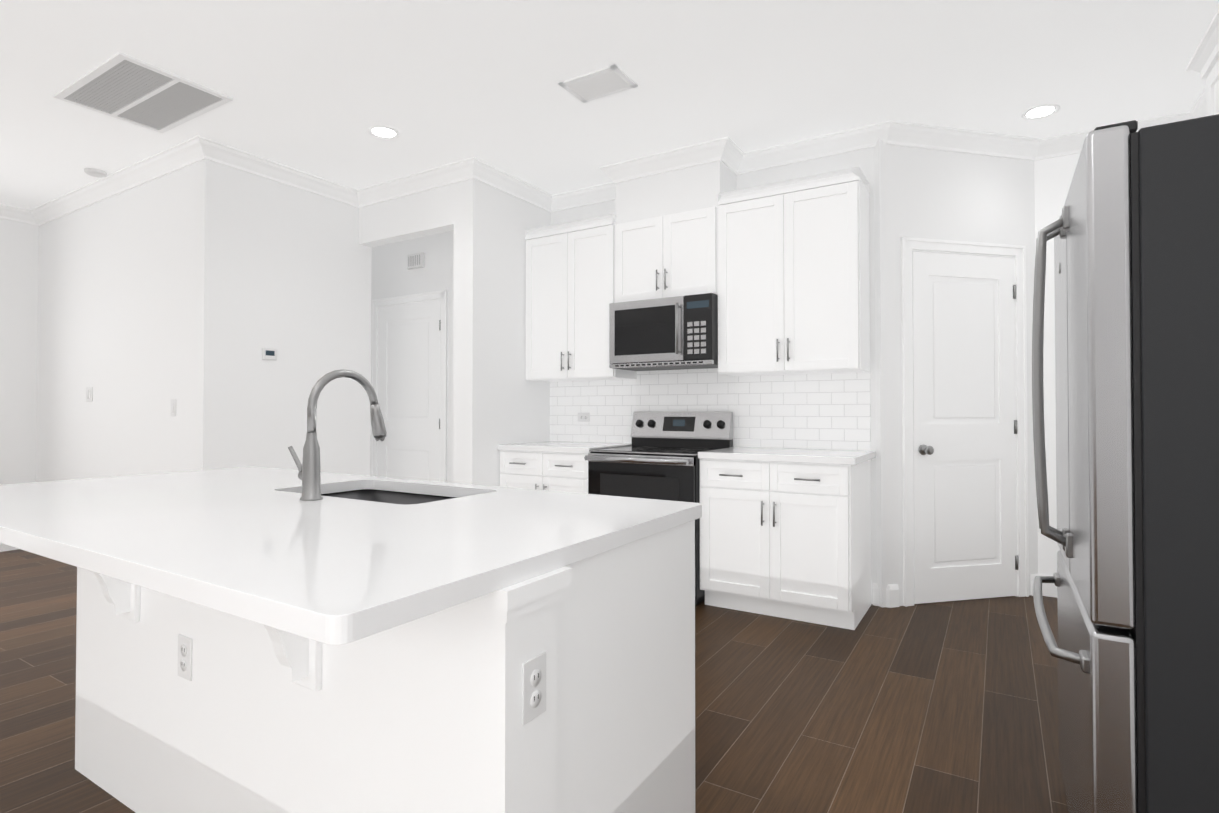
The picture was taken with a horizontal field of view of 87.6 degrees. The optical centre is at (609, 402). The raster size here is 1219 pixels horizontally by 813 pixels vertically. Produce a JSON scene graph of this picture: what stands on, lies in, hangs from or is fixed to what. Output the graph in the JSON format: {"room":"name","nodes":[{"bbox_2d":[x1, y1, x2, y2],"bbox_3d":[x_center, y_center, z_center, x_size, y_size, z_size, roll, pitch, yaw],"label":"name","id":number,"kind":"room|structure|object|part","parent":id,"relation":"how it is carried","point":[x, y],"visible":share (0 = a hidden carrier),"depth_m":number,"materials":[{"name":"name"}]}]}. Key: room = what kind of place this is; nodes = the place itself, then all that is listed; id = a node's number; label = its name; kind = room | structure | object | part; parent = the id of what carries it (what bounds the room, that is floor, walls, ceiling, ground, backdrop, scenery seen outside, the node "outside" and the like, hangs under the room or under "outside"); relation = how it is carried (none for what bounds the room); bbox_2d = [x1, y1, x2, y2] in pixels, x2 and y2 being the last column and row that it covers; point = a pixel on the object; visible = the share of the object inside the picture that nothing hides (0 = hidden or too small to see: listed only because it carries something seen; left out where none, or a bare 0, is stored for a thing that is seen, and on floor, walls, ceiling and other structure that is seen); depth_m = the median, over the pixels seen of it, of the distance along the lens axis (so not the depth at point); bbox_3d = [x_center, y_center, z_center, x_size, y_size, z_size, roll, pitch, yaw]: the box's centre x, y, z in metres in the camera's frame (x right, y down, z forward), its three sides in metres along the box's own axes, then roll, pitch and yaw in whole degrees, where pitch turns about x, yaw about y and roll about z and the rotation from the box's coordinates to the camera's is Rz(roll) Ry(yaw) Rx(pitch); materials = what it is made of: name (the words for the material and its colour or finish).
{"room":"kitchen","nodes":[
{"label":"kitchen","id":0,"kind":"room"},
{"bbox_2d":[0,218,38,484],"bbox_3d":[-6.174,-0.224,3.948,0.120,2.950,7.920,0,-1,32],"label":"wall","id":1,"kind":"structure","parent":0,"point":[19,257],"depth_m":5.52,"materials":[{"name":"white paint"}]},
{"bbox_2d":[0,543,17,551],"bbox_3d":[-6.595,1.173,3.114,0.016,0.135,5.850,0,-1,32],"label":"baseboard","id":2,"kind":"structure","parent":1,"relation":"attached to","point":[3,547],"depth_m":5.42,"materials":[{"name":"white wood"}]},
{"bbox_2d":[0,203,31,223],"bbox_3d":[-6.564,-1.658,3.133,0.090,0.105,5.850,0,-1,32],"label":"crown molding","id":3,"kind":"structure","parent":1,"relation":"attached to","point":[8,212],"depth_m":5.47,"materials":[{"name":"white wood"}]},
{"bbox_2d":[36,159,370,481],"bbox_3d":[-3.519,-0.204,5.432,2.850,2.950,1.290,0,-1,32],"label":"wall","id":4,"kind":"structure","parent":0,"point":[193,290],"depth_m":4.65,"materials":[{"name":"white paint"}]},
{"bbox_2d":[86,387,92,401],"bbox_3d":[-4.136,-0.064,5.047,0.116,0.116,0.009,0,-1,32],"label":"light switch","id":5,"kind":"object","parent":4,"relation":"attached to","point":[89,394],"visible":1,"depth_m":5.03,"materials":[{"name":"white plastic"}]},
{"bbox_2d":[28,135,215,225],"bbox_3d":[-3.803,-1.635,4.816,2.850,0.105,0.090,0,-1,32],"label":"crown molding","id":6,"kind":"structure","parent":4,"relation":"attached to","point":[193,150],"depth_m":4.63,"materials":[{"name":"white"}]},
{"bbox_2d":[171,399,175,415],"bbox_3d":[-2.977,0.036,4.334,0.070,0.116,0.009,0,-1,32],"label":"light switch","id":7,"kind":"object","parent":4,"relation":"attached to","point":[173,407],"visible":1,"depth_m":4.32,"materials":[{"name":"white plastic"}]},
{"bbox_2d":[262,348,276,359],"bbox_3d":[-2.409,-0.341,4.500,0.020,0.080,0.100,0,-1,32],"label":"thermostat","id":8,"kind":"object","parent":4,"relation":"attached to","point":[269,354],"visible":1,"depth_m":4.49,"materials":[{"name":"white plastic"}]},
{"bbox_2d":[212,141,355,204],"bbox_3d":[-2.322,-1.638,4.593,0.090,0.105,1.020,0,-1,32],"label":"crown molding","id":9,"kind":"structure","parent":4,"relation":"attached to","point":[226,155],"depth_m":4.55,"materials":[{"name":"white"}]},
{"bbox_2d":[359,183,453,246],"bbox_3d":[-1.547,-1.486,4.925,1.060,0.400,0.120,0,-1,32],"label":"wall","id":10,"kind":"structure","parent":0,"point":[419,214],"depth_m":4.86,"materials":[{"name":"white paint"}]},
{"bbox_2d":[352,157,483,207],"bbox_3d":[-1.483,-1.635,4.764,1.340,0.105,0.090,0,-1,32],"label":"crown molding","id":11,"kind":"structure","parent":10,"relation":"attached to","point":[473,167],"depth_m":4.70,"materials":[{"name":"white wood"}]},
{"bbox_2d":[370,231,453,482],"bbox_3d":[-2.416,-0.193,6.215,3.910,2.950,0.120,0,-1,32],"label":"wall","id":12,"kind":"structure","parent":0,"point":[392,275],"depth_m":5.68,"materials":[{"name":"white paint"}]},
{"bbox_2d":[371,290,446,481],"bbox_3d":[-1.837,0.150,5.768,0.984,2.252,0.128,0,-1,32],"label":"hall door","id":13,"kind":"structure","parent":12,"relation":"in","point":[409,358],"depth_m":5.76,"materials":[{"name":"white wood"}]},
{"bbox_2d":[407,252,424,269],"bbox_3d":[-1.745,-1.275,5.726,0.200,0.130,0.036,0,-1,32],"label":"door chime","id":14,"kind":"object","parent":12,"relation":"attached to","point":[415,260],"visible":0.98,"depth_m":5.70,"materials":[{"name":"white plastic"}]},
{"bbox_2d":[453,178,550,486],"bbox_3d":[-0.808,-0.211,4.917,0.190,2.950,0.910,0,-1,32],"label":"wall","id":15,"kind":"structure","parent":0,"point":[498,398],"depth_m":4.64,"materials":[{"name":"white paint"}]},
{"bbox_2d":[476,162,555,212],"bbox_3d":[-0.680,-1.634,4.875,0.090,0.105,0.880,0,-1,32],"label":"crown molding","id":16,"kind":"structure","parent":15,"relation":"attached to","point":[494,177],"depth_m":4.83,"materials":[{"name":"white wood"}]},
{"bbox_2d":[0,549,1068,812],"bbox_3d":[-2.309,1.257,2.163,8.555,0.060,8.960,0,-1,32],"label":"floor","id":17,"kind":"structure","parent":0,"point":[940,707],"depth_m":2.56,"materials":[{"name":"brown wood"}]},
{"bbox_2d":[75,520,694,812],"bbox_3d":[-0.820,0.783,1.888,1.905,0.880,1.140,0,-1,32],"label":"kitchen island","id":18,"kind":"object","parent":17,"relation":"on","point":[422,714],"depth_m":1.49,"materials":[{"name":"white wood"}]},
{"bbox_3d":[-1.169,0.702,1.747,0.072,0.116,0.008,0,-1,32],"label":"electrical outlet panel on the kitchen island","id":19,"kind":"part","parent":18,"relation":"part of","materials":[{"name":"white plastic"}]},
{"bbox_2d":[0,466,701,644],"bbox_3d":[-1.082,0.325,2.023,2.445,0.040,1.245,0,-1,32],"label":"island countertop","id":20,"kind":"structure","parent":18,"relation":"on","point":[264,546],"depth_m":1.42,"materials":[{"name":"white stone"}]},
{"bbox_2d":[288,369,386,500],"bbox_3d":[-0.893,0.098,2.117,0.114,0.416,0.313,0,-1,32],"label":"faucet","id":21,"kind":"object","parent":20,"relation":"on","point":[309,472],"visible":1,"depth_m":2.00,"materials":[{"name":"silver metal"}]},
{"bbox_2d":[321,489,455,504],"bbox_3d":[-0.791,0.448,2.233,0.778,0.198,0.468,0,-1,32],"label":"sink","id":22,"kind":"object","parent":20,"relation":"in","point":[392,497],"visible":0.02,"depth_m":2.51,"materials":[{"name":"grey metal"}]},
{"bbox_2d":[522,652,545,725],"bbox_3d":[-0.142,0.544,1.211,0.008,0.116,0.072,0,-1,32],"label":"outlet","id":23,"kind":"object","parent":18,"relation":"attached to","point":[534,688],"visible":1,"depth_m":1.20,"materials":[{"name":"white plastic"}]},
{"bbox_2d":[500,450,587,493],"bbox_3d":[-0.317,0.807,4.735,0.817,0.910,0.672,0,-1,32],"label":"base cabinet","id":24,"kind":"object","parent":17,"relation":"on","point":[556,471],"visible":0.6,"depth_m":4.47,"materials":[{"name":"white wood"}]},
{"bbox_2d":[497,441,631,453],"bbox_3d":[-0.314,0.332,4.749,0.816,0.040,0.644,0,-1,32],"label":"countertop","id":25,"kind":"structure","parent":24,"relation":"on","point":[566,447],"depth_m":4.57,"materials":[{"name":"white stone"}]},
{"bbox_2d":[584,412,732,605],"bbox_3d":[0.336,0.659,4.274,0.768,1.193,0.727,0,-1,32],"label":"range","id":26,"kind":"object","parent":17,"relation":"on","point":[658,459],"visible":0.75,"depth_m":4.13,"materials":[{"name":"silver metal"}]},
{"bbox_2d":[700,459,870,629],"bbox_3d":[1.071,0.795,3.883,0.880,0.910,0.672,0,-1,32],"label":"base cabinet","id":27,"kind":"object","parent":17,"relation":"on","point":[789,540],"visible":1,"depth_m":3.62,"materials":[{"name":"white wood"}]},
{"bbox_2d":[698,447,875,464],"bbox_3d":[1.089,0.320,3.887,0.908,0.040,0.644,0,-1,32],"label":"countertop","id":28,"kind":"structure","parent":27,"relation":"on","point":[840,457],"depth_m":3.71,"materials":[{"name":"white stone"}]},
{"bbox_2d":[1032,114,1218,812],"bbox_3d":[1.552,0.327,1.475,0.943,1.782,0.910,0,-1,32],"label":"refrigerator","id":29,"kind":"object","parent":17,"relation":"on","point":[1133,230],"visible":1,"depth_m":1.26,"materials":[{"name":"silver"}]},
{"bbox_2d":[0,0,1218,208],"bbox_3d":[-2.309,-1.753,2.203,8.555,0.060,8.960,0,-1,32],"label":"ceiling","id":30,"kind":"structure","parent":0,"point":[318,88],"depth_m":3.30,"materials":[{"name":"white paint"}]},
{"bbox_2d":[84,168,106,177],"bbox_3d":[-3.754,-1.673,4.640,0.132,0.034,0.132,0,-1,32],"label":"smoke detector","id":31,"kind":"object","parent":30,"relation":"attached to","point":[95,172],"visible":0.96,"depth_m":4.61,"materials":[{"name":"white plastic"}]},
{"bbox_2d":[53,52,232,133],"bbox_3d":[-2.598,-1.698,3.542,0.820,0.012,0.540,0,-1,32],"label":"ceiling vent","id":32,"kind":"object","parent":30,"relation":"in","point":[126,88],"visible":1,"depth_m":3.51,"materials":[{"name":"white metal"}]},
{"bbox_2d":[368,125,399,138],"bbox_3d":[-1.418,-1.695,3.991,0.190,0.006,0.190,0,-1,32],"label":"recessed light","id":33,"kind":"object","parent":30,"relation":"in","point":[382,132],"visible":1,"depth_m":3.99,"materials":[{"name":"white"}]},
{"bbox_2d":[559,64,637,102],"bbox_3d":[-0.060,-1.700,3.403,0.350,0.012,0.240,0,-1,32],"label":"ceiling vent","id":34,"kind":"object","parent":30,"relation":"in","point":[601,83],"visible":0.98,"depth_m":3.39,"materials":[{"name":"white metal"}]},
{"bbox_2d":[596,136,739,190],"bbox_3d":[0.367,-1.641,4.355,0.980,0.105,0.110,0,-1,32],"label":"crown molding","id":35,"kind":"structure","parent":30,"relation":"attached to","point":[729,153],"depth_m":4.31,"materials":[{"name":"white"}]},
{"bbox_2d":[1021,104,1059,119],"bbox_3d":[2.522,-1.699,3.718,0.190,0.006,0.190,0,-1,32],"label":"recessed light","id":36,"kind":"object","parent":30,"relation":"in","point":[1040,111],"visible":1,"depth_m":3.71,"materials":[{"name":"white"}]},
{"bbox_2d":[550,147,876,603],"bbox_3d":[0.558,-0.214,4.676,2.770,2.950,0.129,0,-1,32],"label":"wall","id":37,"kind":"structure","parent":0,"point":[830,411],"depth_m":4.31,"materials":[{"name":"white tile"}]},
{"bbox_2d":[526,224,636,381],"bbox_3d":[-0.238,-0.726,4.884,0.817,1.100,0.372,0,-1,32],"label":"upper cabinet","id":38,"kind":"object","parent":37,"relation":"attached to","point":[570,287],"visible":0.94,"depth_m":4.74,"materials":[{"name":"white wood"}]},
{"bbox_2d":[578,412,589,421],"bbox_3d":[-0.206,0.116,5.061,0.116,0.072,0.008,0,-1,32],"label":"outlet","id":39,"kind":"object","parent":37,"relation":"attached to","point":[583,417],"visible":1,"depth_m":5.06,"materials":[{"name":"white plastic"}]},
{"bbox_2d":[552,185,615,210],"bbox_3d":[-0.128,-1.632,4.993,0.710,0.105,0.100,0,-1,32],"label":"crown molding","id":40,"kind":"structure","parent":37,"relation":"attached to","point":[593,194],"depth_m":5.05,"materials":[{"name":"white wood"}]},
{"bbox_2d":[615,206,717,302],"bbox_3d":[0.442,-0.992,4.469,0.780,0.580,0.372,0,-1,32],"label":"upper cabinet","id":41,"kind":"object","parent":37,"relation":"attached to","point":[671,255],"visible":0.83,"depth_m":4.32,"materials":[{"name":"white wood"}]},
{"bbox_2d":[609,293,717,370],"bbox_3d":[0.422,-0.471,4.429,0.774,0.457,0.449,0,-1,32],"label":"microwave","id":42,"kind":"object","parent":41,"relation":"attached to","point":[675,333],"visible":1,"depth_m":4.26,"materials":[{"name":"silver metal"}]},
{"bbox_2d":[616,160,735,223],"bbox_3d":[0.464,-1.486,4.511,0.800,0.410,0.300,0,-1,32],"label":"enclosure","id":43,"kind":"object","parent":41,"relation":"on","point":[701,186],"visible":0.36,"depth_m":4.36,"materials":[{"name":"white paint"}]},
{"bbox_2d":[717,180,869,375],"bbox_3d":[1.150,-0.738,4.031,0.880,1.100,0.372,0,-1,32],"label":"upper cabinet","id":44,"kind":"object","parent":37,"relation":"attached to","point":[793,282],"visible":1,"depth_m":3.88,"materials":[{"name":"white wood"}]},
{"bbox_2d":[525,167,868,239],"bbox_3d":[0.479,-1.319,4.473,2.477,0.075,0.334,0,-1,32],"label":"crown molding","id":45,"kind":"structure","parent":44,"relation":"on","point":[803,183],"depth_m":4.02,"materials":[{"name":"white wood"}]},
{"bbox_2d":[873,583,898,607],"bbox_3d":[1.701,1.183,3.906,0.144,0.135,0.058,0,-1,32],"label":"baseboard","id":46,"kind":"structure","parent":37,"relation":"attached to","point":[892,596],"depth_m":3.88,"materials":[{"name":"white wood"}]},
{"bbox_2d":[874,137,1037,606],"bbox_3d":[2.239,-0.222,4.092,1.217,2.950,0.120,0,-1,-13],"label":"wall","id":47,"kind":"structure","parent":0,"point":[936,194],"depth_m":3.96,"materials":[{"name":"white paint"}]},
{"bbox_2d":[728,112,1187,174],"bbox_3d":[2.133,-1.645,4.068,2.510,0.105,0.890,0,-1,32],"label":"crown molding","id":48,"kind":"structure","parent":47,"relation":"attached to","point":[916,135],"depth_m":4.04,"materials":[{"name":"white"}]},
{"bbox_2d":[901,237,1028,606],"bbox_3d":[2.256,0.116,4.016,0.924,2.272,0.128,0,-1,-13],"label":"pantry door","id":49,"kind":"structure","parent":47,"relation":"in","point":[964,424],"depth_m":4.02,"materials":[{"name":"white wood"}]},
{"bbox_2d":[1034,153,1079,575],"bbox_3d":[3.239,-0.224,3.962,0.965,2.950,0.120,0,-1,32],"label":"wall","id":50,"kind":"structure","parent":0,"point":[1053,177],"depth_m":4.12,"materials":[{"name":"white paint"}]},
{"bbox_2d":[1030,574,1056,597],"bbox_3d":[3.124,1.183,3.912,0.887,0.135,0.054,0,-1,32],"label":"baseboard","id":51,"kind":"structure","parent":50,"relation":"attached to","point":[1049,589],"depth_m":4.11,"materials":[{"name":"white wood"}]},
{"bbox_2d":[1188,87,1206,119],"bbox_3d":[1.196,-1.699,0.049,0.090,0.105,8.720,0,-1,32],"label":"crown molding","id":52,"kind":"structure","parent":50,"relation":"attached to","point":[1199,109],"depth_m":3.62,"materials":[{"name":"white"}]},
{"bbox_3d":[1.253,-0.278,-0.076,0.120,2.950,8.840,0,-1,32],"label":"wall","id":53,"kind":"structure","parent":0,"visible":0},
{"bbox_2d":[1186,8,1218,115],"bbox_3d":[1.843,-1.001,1.379,0.379,0.795,2.680,0,-1,32],"label":"upper cabinet","id":54,"kind":"object","parent":53,"relation":"attached to","point":[1204,61],"visible":0.42,"depth_m":2.47,"materials":[{"name":"white wood"}]}
]}

